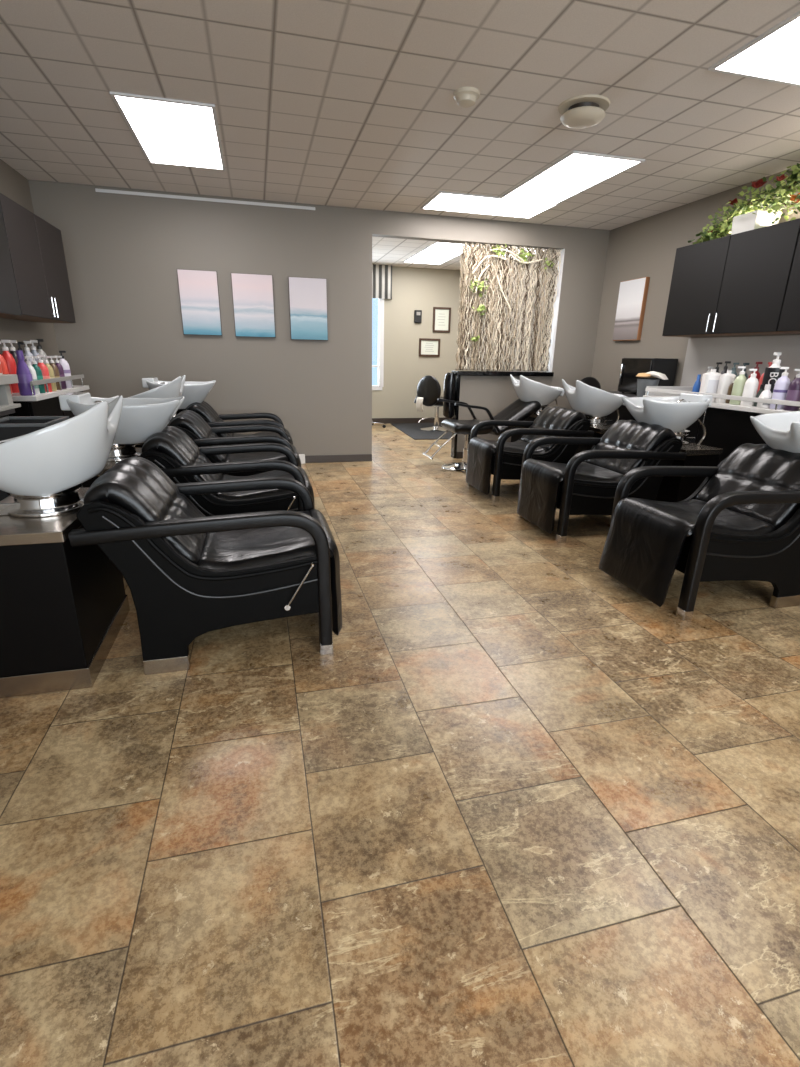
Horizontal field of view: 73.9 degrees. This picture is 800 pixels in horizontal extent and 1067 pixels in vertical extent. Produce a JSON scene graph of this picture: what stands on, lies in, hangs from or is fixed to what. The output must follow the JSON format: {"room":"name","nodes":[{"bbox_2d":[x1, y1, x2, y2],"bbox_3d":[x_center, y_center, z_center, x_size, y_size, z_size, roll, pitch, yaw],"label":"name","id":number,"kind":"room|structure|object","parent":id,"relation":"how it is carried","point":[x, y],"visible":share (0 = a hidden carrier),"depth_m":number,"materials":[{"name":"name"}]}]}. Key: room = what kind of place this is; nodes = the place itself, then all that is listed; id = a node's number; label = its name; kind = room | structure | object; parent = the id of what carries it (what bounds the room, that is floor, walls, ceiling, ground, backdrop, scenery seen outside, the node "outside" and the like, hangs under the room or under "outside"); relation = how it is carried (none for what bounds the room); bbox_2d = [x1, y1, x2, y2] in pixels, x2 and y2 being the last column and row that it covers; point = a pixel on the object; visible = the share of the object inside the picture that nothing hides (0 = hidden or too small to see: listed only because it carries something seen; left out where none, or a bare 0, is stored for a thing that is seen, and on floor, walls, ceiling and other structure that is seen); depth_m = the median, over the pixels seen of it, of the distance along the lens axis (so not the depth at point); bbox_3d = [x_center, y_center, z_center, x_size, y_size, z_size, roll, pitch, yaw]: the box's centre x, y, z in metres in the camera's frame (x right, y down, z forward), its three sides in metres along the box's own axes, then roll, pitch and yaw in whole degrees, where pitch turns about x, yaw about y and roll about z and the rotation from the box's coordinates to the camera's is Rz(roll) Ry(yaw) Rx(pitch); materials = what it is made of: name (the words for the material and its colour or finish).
{"room":"salon","nodes":[
{"label":"salon","id":0,"kind":"room"},
{"bbox_2d":[0,159,59,364],"bbox_3d":[-2.238,-0.424,0.792,0.120,2.655,9.633,-4,19,-14],"label":"wall","id":1,"kind":"structure","parent":0,"point":[13,185],"depth_m":4.56,"materials":[{"name":"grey paint"}]},
{"bbox_2d":[0,205,21,315],"bbox_3d":[-2.618,-1.675,2.996,0.364,0.760,1.215,-4,19,-14],"label":"upper cabinet","id":2,"kind":"object","parent":1,"relation":"attached to","point":[9,300],"visible":1,"depth_m":3.51,"materials":[{"name":"black"}]},
{"bbox_2d":[0,193,75,322],"bbox_3d":[-2.922,-2.062,4.112,0.364,0.750,1.215,-4,19,-14],"label":"upper cabinet","id":3,"kind":"object","parent":1,"relation":"attached to","point":[36,250],"visible":0.91,"depth_m":4.04,"materials":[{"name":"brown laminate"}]},
{"bbox_2d":[28,180,609,455],"bbox_3d":[-0.540,-2.137,5.990,6.140,2.655,0.120,-4,19,-14],"label":"wall","id":4,"kind":"structure","parent":0,"point":[124,253],"depth_m":5.58,"materials":[{"name":"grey paint"}]},
{"bbox_2d":[177,269,221,335],"bbox_3d":[-2.039,-2.348,5.424,0.379,0.613,0.036,-4,19,-14],"label":"print","id":5,"kind":"object","parent":4,"relation":"attached to","point":[198,289],"visible":1,"depth_m":5.41,"materials":[{"name":"multicoloured"}]},
{"bbox_2d":[95,188,314,209],"bbox_3d":[-1.847,-3.253,5.183,2.030,0.028,0.006,-4,19,-14],"label":"track","id":6,"kind":"object","parent":4,"relation":"attached to","point":[96,189],"visible":1,"depth_m":5.16,"materials":[{"name":"white"}]},
{"bbox_2d":[231,273,275,337],"bbox_3d":[-1.527,-2.374,5.554,0.413,0.611,0.036,-4,19,-14],"label":"print","id":7,"kind":"object","parent":4,"relation":"attached to","point":[253,296],"visible":1,"depth_m":5.54,"materials":[{"name":"multicoloured"}]},
{"bbox_2d":[288,277,327,340],"bbox_3d":[-0.980,-2.399,5.695,0.400,0.619,0.036,-4,19,-14],"label":"print","id":8,"kind":"object","parent":4,"relation":"attached to","point":[307,296],"visible":1,"depth_m":5.67,"materials":[{"name":"multicoloured"}]},
{"bbox_2d":[305,454,371,462],"bbox_3d":[-1.870,-0.813,6.007,3.167,0.085,0.014,-4,19,-14],"label":"baseboard","id":9,"kind":"structure","parent":4,"relation":"attached to","point":[358,457],"depth_m":6.29,"materials":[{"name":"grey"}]},
{"bbox_2d":[443,372,455,417],"bbox_3d":[0.601,-1.677,6.454,0.150,0.530,0.150,-4,19,-14],"label":"wrap","id":10,"kind":"object","parent":4,"relation":"hanging from","point":[449,393],"visible":0.94,"depth_m":6.39,"materials":[{"name":"black leather"}]},
{"bbox_2d":[451,375,460,457],"bbox_3d":[0.685,-1.433,6.564,0.035,1.000,0.120,-4,19,-14],"label":"trim","id":11,"kind":"structure","parent":4,"relation":"attached to","point":[456,412],"depth_m":6.51,"materials":[{"name":"black wood"}]},
{"bbox_2d":[452,370,553,376],"bbox_3d":[1.268,-1.968,6.539,1.267,0.052,0.220,-4,19,-14],"label":"trim ledge","id":12,"kind":"object","parent":4,"relation":"on","point":[456,372],"visible":0.87,"depth_m":6.43,"materials":[{"name":"black wood"}]},
{"bbox_2d":[455,242,561,370],"bbox_3d":[1.275,-2.643,6.295,1.225,1.374,0.160,-4,19,-14],"label":"wall panel","id":13,"kind":"object","parent":12,"relation":"on","point":[529,327],"visible":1,"depth_m":6.28,"materials":[{"name":"brown plant"}]},
{"bbox_2d":[547,249,564,371],"bbox_3d":[1.889,-2.684,6.464,0.012,1.375,0.116,-4,19,-14],"label":"trim","id":14,"kind":"structure","parent":4,"relation":"attached to","point":[558,288],"depth_m":6.45,"materials":[{"name":"white"}]},
{"bbox_2d":[0,424,799,1066],"bbox_3d":[0.226,0.085,3.746,6.260,0.100,13.500,-4,19,-14],"label":"floor","id":15,"kind":"structure","parent":0,"point":[523,809],"depth_m":1.46,"materials":[{"name":"tile"}]},
{"bbox_2d":[0,416,68,500],"bbox_3d":[-2.105,-0.240,3.110,0.328,0.835,0.380,-4,19,-14],"label":"cabinet","id":16,"kind":"object","parent":15,"relation":"on","point":[10,427],"visible":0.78,"depth_m":2.90,"materials":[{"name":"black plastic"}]},
{"bbox_2d":[8,391,82,418],"bbox_3d":[-2.911,-0.706,4.401,0.357,0.865,1.240,-4,19,-14],"label":"base cabinet","id":17,"kind":"object","parent":15,"relation":"on","point":[51,406],"visible":0.1,"depth_m":3.92,"materials":[{"name":"black laminate"}]},
{"bbox_2d":[11,385,88,400],"bbox_3d":[-2.886,-1.131,4.257,0.387,0.035,1.290,-4,19,-14],"label":"countertop","id":18,"kind":"structure","parent":17,"relation":"on","point":[76,388],"depth_m":3.94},
{"bbox_2d":[0,341,11,393],"bbox_3d":[-2.834,-1.172,3.761,0.092,0.360,0.091,-4,19,-14],"label":"pump bottle","id":19,"kind":"object","parent":18,"relation":"on","point":[2,360],"visible":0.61,"depth_m":3.75,"materials":[{"name":"red plastic"}]},
{"bbox_2d":[1,340,19,392],"bbox_3d":[-2.874,-1.227,3.906,0.092,0.370,0.091,-4,19,-14],"label":"pump bottle","id":20,"kind":"object","parent":18,"relation":"on","point":[10,361],"visible":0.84,"depth_m":3.88,"materials":[{"name":"red plastic"}]},
{"bbox_2d":[9,340,17,366],"bbox_3d":[-2.938,-1.282,4.066,0.088,0.370,0.089,-4,19,-14],"label":"pump bottle","id":21,"kind":"object","parent":18,"relation":"on","point":[12,349],"visible":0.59,"depth_m":4.02,"materials":[{"name":"grey plastic"}]},
{"bbox_2d":[16,350,34,395],"bbox_3d":[-2.626,-1.119,3.710,0.093,0.300,0.093,-4,19,-14],"label":"bottle","id":22,"kind":"object","parent":18,"relation":"on","point":[24,375],"visible":0.98,"depth_m":3.69,"materials":[{"name":"purple plastic"}]},
{"bbox_2d":[25,356,39,393],"bbox_3d":[-2.655,-1.136,3.822,0.072,0.260,0.073,-4,19,-14],"label":"pump bottle","id":23,"kind":"object","parent":18,"relation":"on","point":[32,370],"visible":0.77,"depth_m":3.80,"materials":[{"name":"white plastic"}]},
{"bbox_2d":[32,356,45,392],"bbox_3d":[-2.684,-1.172,3.927,0.072,0.260,0.073,-4,19,-14],"label":"pump bottle","id":24,"kind":"object","parent":18,"relation":"on","point":[34,363],"visible":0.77,"depth_m":3.91,"materials":[{"name":"teal plastic"}]},
{"bbox_2d":[36,339,47,363],"bbox_3d":[-3.077,-1.466,4.576,0.092,0.390,0.091,-4,19,-14],"label":"pump bottle","id":25,"kind":"object","parent":18,"relation":"on","point":[40,351],"visible":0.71,"depth_m":4.53,"materials":[{"name":"grey plastic"}]},
{"bbox_2d":[37,355,51,391],"bbox_3d":[-2.715,-1.216,4.040,0.084,0.270,0.085,-4,19,-14],"label":"pump bottle","id":26,"kind":"object","parent":18,"relation":"on","point":[45,372],"visible":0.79,"depth_m":4.02,"materials":[{"name":"red plastic"}]},
{"bbox_2d":[44,356,56,390],"bbox_3d":[-2.746,-1.250,4.156,0.072,0.260,0.073,-4,19,-14],"label":"pump bottle","id":27,"kind":"object","parent":18,"relation":"on","point":[51,372],"visible":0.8,"depth_m":4.14,"materials":[{"name":"beige plastic"}]},
{"bbox_2d":[50,356,61,389],"bbox_3d":[-2.776,-1.288,4.266,0.072,0.260,0.073,-4,19,-14],"label":"pump bottle","id":28,"kind":"object","parent":18,"relation":"on","point":[55,368],"visible":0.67,"depth_m":4.25,"materials":[{"name":"brown plastic"}]},
{"bbox_2d":[30,374,83,395],"bbox_3d":[-2.711,-1.197,4.250,0.024,0.101,1.210,-4,19,-14],"label":"rail","id":29,"kind":"object","parent":18,"relation":"on","point":[59,379],"visible":0.96,"depth_m":4.11,"materials":[{"name":"grey"}]},
{"bbox_2d":[55,356,66,388],"bbox_3d":[-2.807,-1.327,4.381,0.070,0.260,0.069,-4,19,-14],"label":"pump bottle","id":30,"kind":"object","parent":18,"relation":"on","point":[60,368],"visible":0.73,"depth_m":4.36,"materials":[{"name":"purple plastic"}]},
{"bbox_2d":[59,351,71,387],"bbox_3d":[-2.840,-1.387,4.493,0.088,0.300,0.089,-4,19,-14],"label":"pump bottle","id":31,"kind":"object","parent":18,"relation":"on","point":[63,362],"visible":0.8,"depth_m":4.47,"materials":[{"name":"white plastic"}]},
{"bbox_2d":[0,395,129,697],"bbox_3d":[-1.373,-0.004,2.124,0.573,1.044,0.662,-4,19,-14],"label":"basin","id":32,"kind":"object","parent":15,"relation":"on","point":[64,608],"visible":0.99,"depth_m":1.92,"materials":[{"name":"white ceramic"}]},
{"bbox_2d":[59,392,184,577],"bbox_3d":[-1.562,-0.322,3.153,0.601,0.984,0.662,-4,19,-14],"label":"basin","id":33,"kind":"object","parent":15,"relation":"on","point":[140,418],"visible":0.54,"depth_m":2.92,"materials":[{"name":"grey ceramic"}]},
{"bbox_2d":[110,375,185,447],"bbox_3d":[-1.895,-0.660,4.044,0.573,1.044,0.662,-4,19,-14],"label":"basin","id":34,"kind":"object","parent":15,"relation":"on","point":[173,389],"visible":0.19,"depth_m":3.77,"materials":[{"name":"grey ceramic"}]},
{"bbox_2d":[142,377,215,425],"bbox_3d":[-2.008,-0.945,4.980,0.601,0.984,0.662,-4,19,-14],"label":"basin","id":35,"kind":"object","parent":15,"relation":"on","point":[193,391],"visible":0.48,"depth_m":4.73,"materials":[{"name":"grey ceramic"}]},
{"bbox_2d":[68,457,341,674],"bbox_3d":[-0.773,0.072,2.344,0.975,0.782,0.686,-4,19,-14],"label":"chair","id":36,"kind":"object","parent":15,"relation":"on","point":[189,574],"visible":1,"depth_m":2.09,"materials":[{"name":"black leather"}]},
{"bbox_2d":[196,511,334,569],"bbox_3d":[-0.601,0.031,2.384,0.557,0.129,0.550,-4,19,-14],"label":"seat cushion","id":37,"kind":"object","parent":36,"relation":"on","point":[243,548],"depth_m":2.22,"materials":[{"name":"black leather"}]},
{"bbox_2d":[139,426,314,515],"bbox_3d":[-1.039,-0.261,3.320,0.975,0.782,0.686,-4,19,-14],"label":"chair","id":38,"kind":"object","parent":15,"relation":"on","point":[172,450],"visible":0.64,"depth_m":3.04,"materials":[{"name":"black leather"}]},
{"bbox_2d":[216,470,309,499],"bbox_3d":[-0.867,-0.302,3.360,0.557,0.129,0.550,-4,19,-14],"label":"seat cushion","id":39,"kind":"object","parent":38,"relation":"on","point":[240,495],"depth_m":3.14,"materials":[{"name":"black leather"}]},
{"bbox_2d":[169,410,300,475],"bbox_3d":[-1.287,-0.573,4.231,0.975,0.782,0.686,-4,19,-14],"label":"chair","id":40,"kind":"object","parent":15,"relation":"on","point":[189,422],"visible":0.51,"depth_m":3.96,"materials":[{"name":"black leather"}]},
{"bbox_2d":[226,452,297,461],"bbox_3d":[-1.115,-0.614,4.272,0.557,0.129,0.550,-4,19,-14],"label":"seat cushion","id":41,"kind":"object","parent":40,"relation":"on","point":[253,456],"depth_m":4.11,"materials":[{"name":"black leather"}]},
{"bbox_2d":[186,401,292,444],"bbox_3d":[-1.530,-0.878,5.125,0.975,0.782,0.686,-4,19,-14],"label":"chair","id":42,"kind":"object","parent":15,"relation":"on","point":[203,409],"visible":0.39,"depth_m":4.85,"materials":[{"name":"black leather"}]},
{"bbox_2d":[233,431,289,444],"bbox_3d":[-1.358,-0.919,5.165,0.557,0.129,0.550,-4,19,-14],"label":"seat cushion","id":43,"kind":"object","parent":42,"relation":"on","point":[265,432],"depth_m":5.21,"materials":[{"name":"black leather"}]},
{"bbox_2d":[390,423,451,439],"bbox_3d":[0.589,-1.761,9.085,1.240,0.012,2.020,-4,19,-14],"label":"floor mat","id":44,"kind":"object","parent":15,"relation":"on","point":[413,430],"visible":0.5,"depth_m":8.87,"materials":[{"name":"black rubber"}]},
{"bbox_2d":[414,375,448,430],"bbox_3d":[0.623,-2.224,9.054,0.624,0.910,0.610,15,23,35],"label":"chair","id":45,"kind":"object","parent":44,"relation":"on","point":[428,387],"visible":0.69,"depth_m":8.79,"materials":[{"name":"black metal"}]},
{"bbox_2d":[422,398,541,472],"bbox_3d":[0.906,-1.128,6.037,1.243,0.765,0.624,-4,19,-14],"label":"chair","id":46,"kind":"object","parent":15,"relation":"on","point":[518,410],"visible":0.77,"depth_m":5.88,"materials":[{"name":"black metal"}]},
{"bbox_2d":[466,406,593,501],"bbox_3d":[1.168,-0.783,5.001,0.975,0.782,0.686,-4,19,-14],"label":"chair","id":47,"kind":"object","parent":15,"relation":"on","point":[502,459],"visible":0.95,"depth_m":4.74,"materials":[{"name":"black leather"}]},
{"bbox_2d":[480,438,546,454],"bbox_3d":[0.997,-0.797,4.942,0.557,0.129,0.550,-4,19,-14],"label":"seat cushion","id":48,"kind":"object","parent":47,"relation":"on","point":[487,447],"depth_m":4.76,"materials":[{"name":"black leather"}]},
{"bbox_2d":[510,374,564,441],"bbox_3d":[1.555,-1.297,6.156,0.582,1.034,0.662,-4,19,-14],"label":"basin","id":49,"kind":"object","parent":15,"relation":"on","point":[527,390],"visible":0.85,"depth_m":5.89,"materials":[{"name":"grey ceramic"}]},
{"bbox_2d":[581,377,600,388],"bbox_3d":[2.345,-1.370,6.458,0.400,1.010,0.426,-4,19,-14],"label":"desk chair","id":50,"kind":"object","parent":15,"relation":"on","point":[591,381],"visible":0.06,"depth_m":6.46,"materials":[{"name":"black plastic"}]},
{"bbox_2d":[562,379,626,454],"bbox_3d":[1.827,-0.943,5.118,0.582,1.034,0.662,-4,19,-14],"label":"basin","id":51,"kind":"object","parent":15,"relation":"on","point":[596,404],"visible":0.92,"depth_m":4.86,"materials":[{"name":"grey ceramic"}]},
{"bbox_2d":[517,420,685,542],"bbox_3d":[1.445,-0.436,3.984,0.975,0.782,0.686,-4,19,-14],"label":"chair","id":52,"kind":"object","parent":15,"relation":"on","point":[586,485],"visible":0.98,"depth_m":3.73,"materials":[{"name":"black leather"}]},
{"bbox_2d":[523,460,623,482],"bbox_3d":[1.274,-0.450,3.925,0.557,0.129,0.550,-4,19,-14],"label":"seat cushion","id":53,"kind":"object","parent":52,"relation":"on","point":[534,471],"depth_m":3.83,"materials":[{"name":"black leather"}]},
{"bbox_2d":[606,405,635,424],"bbox_3d":[2.403,-1.031,5.736,0.699,0.830,1.040,-4,19,-14],"label":"base cabinet","id":54,"kind":"object","parent":15,"relation":"on","point":[624,413],"visible":0.02,"depth_m":5.23,"materials":[{"name":"black laminate"}]},
{"bbox_2d":[607,391,636,396],"bbox_3d":[2.405,-1.444,5.598,0.709,0.040,1.075,-4,19,-14],"label":"countertop","id":55,"kind":"structure","parent":54,"relation":"on","point":[613,392],"depth_m":5.71,"materials":[{"name":"grey"}]},
{"bbox_2d":[618,358,677,393],"bbox_3d":[2.574,-1.646,5.572,0.332,0.365,0.480,-4,19,-14],"label":"towel warmer","id":56,"kind":"object","parent":55,"relation":"on","point":[630,367],"visible":0.59,"depth_m":5.41,"materials":[{"name":"black plastic"}]},
{"bbox_2d":[637,379,658,396],"bbox_3d":[2.398,-1.409,5.163,0.200,0.170,0.200,-4,19,-14],"label":"bucket","id":57,"kind":"object","parent":55,"relation":"on","point":[642,384],"visible":0.6,"depth_m":5.10,"materials":[{"name":"grey plastic"}]},
{"bbox_2d":[621,393,722,501],"bbox_3d":[1.972,-0.566,4.086,0.601,0.984,0.662,-4,19,-14],"label":"basin","id":58,"kind":"object","parent":15,"relation":"on","point":[675,413],"visible":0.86,"depth_m":3.84,"materials":[{"name":"grey ceramic"}]},
{"bbox_2d":[599,443,799,620],"bbox_3d":[1.713,-0.070,2.910,1.022,0.782,0.686,-4,19,-14],"label":"chair","id":59,"kind":"object","parent":15,"relation":"on","point":[735,526],"visible":0.98,"depth_m":2.70,"materials":[{"name":"black leather"}]},
{"bbox_2d":[618,498,775,536],"bbox_3d":[1.564,-0.085,2.857,0.557,0.129,0.550,-4,19,-14],"label":"seat cushion","id":60,"kind":"object","parent":59,"relation":"on","point":[680,518],"depth_m":2.73,"materials":[{"name":"black leather"}]},
{"bbox_2d":[686,407,765,463],"bbox_3d":[2.935,-0.450,3.984,0.589,0.865,2.720,-4,19,-14],"label":"base cabinet","id":61,"kind":"object","parent":15,"relation":"on","point":[726,429],"visible":0.06,"depth_m":4.21,"materials":[{"name":"black laminate"}]},
{"bbox_2d":[643,395,799,413],"bbox_3d":[2.934,-0.876,3.838,0.609,0.035,2.760,-4,19,-14],"label":"countertop","id":62,"kind":"structure","parent":61,"relation":"on","point":[753,409],"depth_m":4.01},
{"bbox_2d":[692,374,700,391],"bbox_3d":[2.751,-1.367,4.919,0.068,0.200,0.067,-4,19,-14],"label":"bottle","id":63,"kind":"object","parent":62,"relation":"on","point":[696,388],"visible":0.8,"depth_m":4.89,"materials":[{"name":"blue plastic"}]},
{"bbox_2d":[699,369,721,401],"bbox_3d":[2.570,-1.226,4.399,0.132,0.257,0.106,4,19,10],"label":"jug","id":64,"kind":"object","parent":62,"relation":"on","point":[710,380],"visible":0.75,"depth_m":4.35,"materials":[{"name":"white plastic"}]},
{"bbox_2d":[645,386,799,409],"bbox_3d":[2.931,-0.934,3.823,0.586,0.085,2.730,-4,19,-14],"label":"rail","id":65,"kind":"object","parent":62,"relation":"on","point":[650,390],"visible":0.72,"depth_m":4.29,"materials":[{"name":"silver metal"}]},
{"bbox_2d":[715,370,735,402],"bbox_3d":[2.631,-1.185,4.288,0.104,0.253,0.083,4,19,10],"label":"jug","id":66,"kind":"object","parent":62,"relation":"on","point":[725,380],"visible":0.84,"depth_m":4.26,"materials":[{"name":"white plastic"}]},
{"bbox_2d":[729,366,746,404],"bbox_3d":[2.641,-1.150,4.134,0.088,0.285,0.089,6,19,14],"label":"pump bottle","id":67,"kind":"object","parent":62,"relation":"on","point":[739,382],"visible":0.89,"depth_m":4.11,"materials":[{"name":"green plastic"}]},
{"bbox_2d":[740,369,758,405],"bbox_3d":[2.667,-1.110,4.040,0.092,0.270,0.091,6,19,14],"label":"pump bottle","id":68,"kind":"object","parent":62,"relation":"on","point":[750,389],"visible":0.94,"depth_m":4.01,"materials":[{"name":"white plastic"}]},
{"bbox_2d":[757,384,771,407],"bbox_3d":[2.687,-1.009,3.905,0.084,0.165,0.085,-4,19,-14],"label":"bottle","id":69,"kind":"object","parent":62,"relation":"on","point":[766,393],"visible":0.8,"depth_m":3.88,"materials":[{"name":"white plastic"}]},
{"bbox_2d":[762,352,784,393],"bbox_3d":[2.827,-1.169,4.035,0.131,0.390,0.125,-11,22,-33],"label":"pump bottle","id":70,"kind":"object","parent":62,"relation":"on","point":[772,373],"visible":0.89,"depth_m":3.98,"materials":[{"name":"black plastic"}]},
{"bbox_2d":[770,367,789,408],"bbox_3d":[2.731,-1.040,3.803,0.093,0.290,0.093,6,19,14],"label":"pump bottle","id":71,"kind":"object","parent":62,"relation":"on","point":[781,386],"visible":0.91,"depth_m":3.78,"materials":[{"name":"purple plastic"}]},
{"bbox_2d":[783,369,799,410],"bbox_3d":[2.758,-1.001,3.704,0.093,0.280,0.093,6,19,14],"label":"pump bottle","id":72,"kind":"object","parent":62,"relation":"on","point":[793,393],"visible":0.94,"depth_m":3.68,"materials":[{"name":"purple plastic"}]},
{"bbox_2d":[750,411,799,519],"bbox_3d":[2.228,-0.204,2.991,0.602,1.004,0.662,-4,19,-14],"label":"basin","id":73,"kind":"object","parent":15,"relation":"on","point":[781,431],"visible":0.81,"depth_m":2.89,"materials":[{"name":"grey ceramic"}]},
{"bbox_3d":[-2.490,-0.155,2.859,0.357,0.820,1.380,-4,19,-14],"label":"base cabinet","id":74,"kind":"object","parent":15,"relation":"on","visible":0},
{"bbox_2d":[0,409,14,415],"bbox_3d":[-2.477,-0.558,2.725,0.367,0.030,1.420,-4,19,-14],"label":"countertop","id":75,"kind":"structure","parent":74,"relation":"on","point":[6,412],"depth_m":3.31,"materials":[{"name":"grey"}]},
{"bbox_2d":[0,374,20,411],"bbox_3d":[-2.588,-0.829,3.154,0.380,0.205,0.590,-4,19,-14],"label":"shelf riser","id":76,"kind":"object","parent":75,"relation":"on","point":[6,402],"visible":1,"depth_m":3.37,"materials":[{"name":"plastic"}]},
{"bbox_2d":[0,0,799,269],"bbox_3d":[0.278,-2.526,2.869,6.260,0.100,13.500,-4,19,-14],"label":"ceiling","id":77,"kind":"structure","parent":0,"point":[338,103],"depth_m":3.09,"materials":[{"name":"tile"}]},
{"bbox_2d":[109,91,225,170],"bbox_3d":[-1.578,-2.805,3.769,0.588,0.012,1.254,-4,19,-14],"label":"recessed light","id":78,"kind":"object","parent":77,"relation":"in","point":[173,132],"visible":1,"depth_m":3.62,"materials":[{"name":"white plastic"}]},
{"bbox_2d":[403,241,478,264],"bbox_3d":[0.571,-4.153,7.903,0.634,0.012,1.744,-4,19,-14],"label":"recessed light","id":79,"kind":"object","parent":77,"relation":"in","point":[438,252],"visible":0.83,"depth_m":7.86,"materials":[{"name":"white"}]},
{"bbox_2d":[406,242,462,263],"bbox_3d":[0.571,-4.154,7.902,0.590,0.008,1.700,-4,19,-14],"label":"diffuser","id":80,"kind":"object","parent":79,"relation":"attached to","point":[437,252],"depth_m":7.86,"materials":[{"name":"white"}]},
{"bbox_2d":[453,87,479,107],"bbox_3d":[0.383,-2.507,3.067,0.150,0.058,0.150,-4,19,-14],"label":"smoke detector","id":81,"kind":"object","parent":77,"relation":"attached to","point":[466,97],"visible":1,"depth_m":3.03,"materials":[{"name":"beige plastic"}]},
{"bbox_2d":[420,191,559,218],"bbox_3d":[0.884,-3.280,5.324,1.234,0.012,0.624,-4,19,-14],"label":"recessed light","id":82,"kind":"object","parent":77,"relation":"in","point":[443,200],"visible":1,"depth_m":5.30,"materials":[{"name":"white plastic"}]},
{"bbox_2d":[499,150,644,203],"bbox_3d":[1.398,-3.005,4.537,0.614,0.012,1.284,-4,19,-14],"label":"recessed light","id":83,"kind":"object","parent":77,"relation":"in","point":[576,172],"visible":1,"depth_m":4.41,"materials":[{"name":"white plastic"}]},
{"bbox_2d":[558,94,609,128],"bbox_3d":[1.102,-2.518,3.205,0.300,0.098,0.300,-4,19,-14],"label":"ceiling vent","id":84,"kind":"object","parent":77,"relation":"in","point":[582,111],"visible":1,"depth_m":3.13,"materials":[{"name":"beige plastic"}]},
{"bbox_2d":[708,11,799,86],"bbox_3d":[2.040,-2.226,2.256,0.604,0.012,1.234,-4,19,-14],"label":"recessed light","id":85,"kind":"object","parent":77,"relation":"in","point":[774,55],"visible":1,"depth_m":2.63,"materials":[{"name":"white plastic"}]},
{"bbox_2d":[372,266,487,417],"bbox_3d":[-0.021,-3.344,9.611,3.231,2.655,0.120,-4,19,-14],"label":"wall","id":86,"kind":"structure","parent":0,"point":[424,289],"depth_m":9.57,"materials":[{"name":"beige paint"}]},
{"bbox_2d":[372,299,383,389],"bbox_3d":[-0.788,-3.372,9.344,1.020,1.650,0.070,-4,19,-14],"label":"window","id":87,"kind":"structure","parent":86,"relation":"in","point":[380,365],"depth_m":9.45,"materials":[{"name":"white"}]},
{"bbox_2d":[372,264,391,299],"bbox_3d":[-0.727,-4.278,8.981,1.236,0.540,0.088,-4,19,-14],"label":"window valance","id":88,"kind":"object","parent":86,"relation":"attached to","point":[381,274],"visible":0.27,"depth_m":9.06,"materials":[{"name":"fabric"}]},
{"bbox_2d":[372,417,452,423],"bbox_3d":[-0.028,-2.112,9.957,3.231,0.100,0.014,-4,19,-14],"label":"baseboard","id":89,"kind":"structure","parent":86,"relation":"attached to","point":[378,420],"depth_m":9.98,"materials":[{"name":"brown"}]},
{"bbox_2d":[414,310,421,322],"bbox_3d":[0.321,-3.851,9.435,0.130,0.210,0.055,-4,19,-14],"label":"holder","id":90,"kind":"object","parent":86,"relation":"attached to","point":[417,313],"visible":1,"depth_m":9.42,"materials":[{"name":"black plastic"}]},
{"bbox_2d":[419,338,439,356],"bbox_3d":[0.538,-3.381,9.668,0.395,0.310,0.029,-4,19,-14],"label":"framed certificate","id":91,"kind":"object","parent":86,"relation":"attached to","point":[428,347],"visible":1,"depth_m":9.67,"materials":[{"name":"brown"}]},
{"bbox_2d":[432,307,450,332],"bbox_3d":[0.752,-3.845,9.568,0.330,0.420,0.029,-4,19,-14],"label":"framed certificate","id":92,"kind":"object","parent":86,"relation":"attached to","point":[441,315],"visible":1,"depth_m":9.57,"materials":[{"name":"brown"}]},
{"bbox_2d":[482,168,799,390],"bbox_3d":[3.262,-1.365,3.913,0.120,2.655,13.200,-4,19,-14],"label":"wall","id":93,"kind":"structure","parent":0,"point":[646,247],"depth_m":5.66,"materials":[{"name":"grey paint"}]},
{"bbox_2d":[613,277,649,340],"bbox_3d":[2.587,-2.506,5.975,0.045,0.636,0.444,-4,19,-14],"label":"print","id":94,"kind":"object","parent":93,"relation":"attached to","point":[632,297],"visible":1,"depth_m":5.93,"materials":[{"name":"multicoloured paper"}]},
{"bbox_2d":[662,218,799,336],"bbox_3d":[2.824,-2.077,4.476,0.364,0.760,1.225,-4,19,-14],"label":"upper cabinet","id":95,"kind":"object","parent":93,"relation":"attached to","point":[735,284],"visible":0.99,"depth_m":4.33,"materials":[{"name":"black laminate"}]},
{"bbox_2d":[688,163,799,244],"bbox_3d":[2.910,-2.510,3.873,0.370,0.466,2.114,-4,19,-14],"label":"ivy garland","id":96,"kind":"object","parent":95,"relation":"on","point":[784,197],"visible":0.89,"depth_m":4.12,"materials":[{"name":"green plant"}]},
{"bbox_2d":[751,178,766,187],"bbox_3d":[2.787,-2.720,4.142,0.107,0.052,0.115,5,19,10],"label":"flower","id":97,"kind":"object","parent":96,"relation":"on","point":[762,181],"depth_m":4.12,"materials":[{"name":"red plant"}]},
{"bbox_2d":[789,193,799,202],"bbox_3d":[2.864,-2.417,3.830,0.122,0.059,0.130,5,19,10],"label":"flower","id":98,"kind":"object","parent":96,"relation":"on","point":[794,198],"depth_m":3.82,"materials":[{"name":"orange plant"}]},
{"bbox_2d":[731,210,780,234],"bbox_3d":[2.866,-2.492,4.293,0.236,0.145,0.236,-4,19,-14],"label":"planter","id":99,"kind":"object","parent":95,"relation":"on","point":[749,221],"visible":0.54,"depth_m":4.20,"materials":[{"name":"ceramic"}]},
{"bbox_2d":[680,335,799,385],"bbox_3d":[3.159,-1.254,4.087,0.008,0.520,2.640,-4,19,-14],"label":"backsplash panel","id":100,"kind":"object","parent":93,"relation":"attached to","point":[701,353],"visible":0.55,"depth_m":4.68,"materials":[{"name":"grey paint"}]},
{"bbox_2d":[777,233,799,332],"bbox_3d":[3.130,-1.692,3.348,0.364,0.760,1.225,-4,19,-14],"label":"upper cabinet","id":101,"kind":"object","parent":93,"relation":"attached to","point":[789,321],"visible":1,"depth_m":3.86,"materials":[{"name":"black laminate"}]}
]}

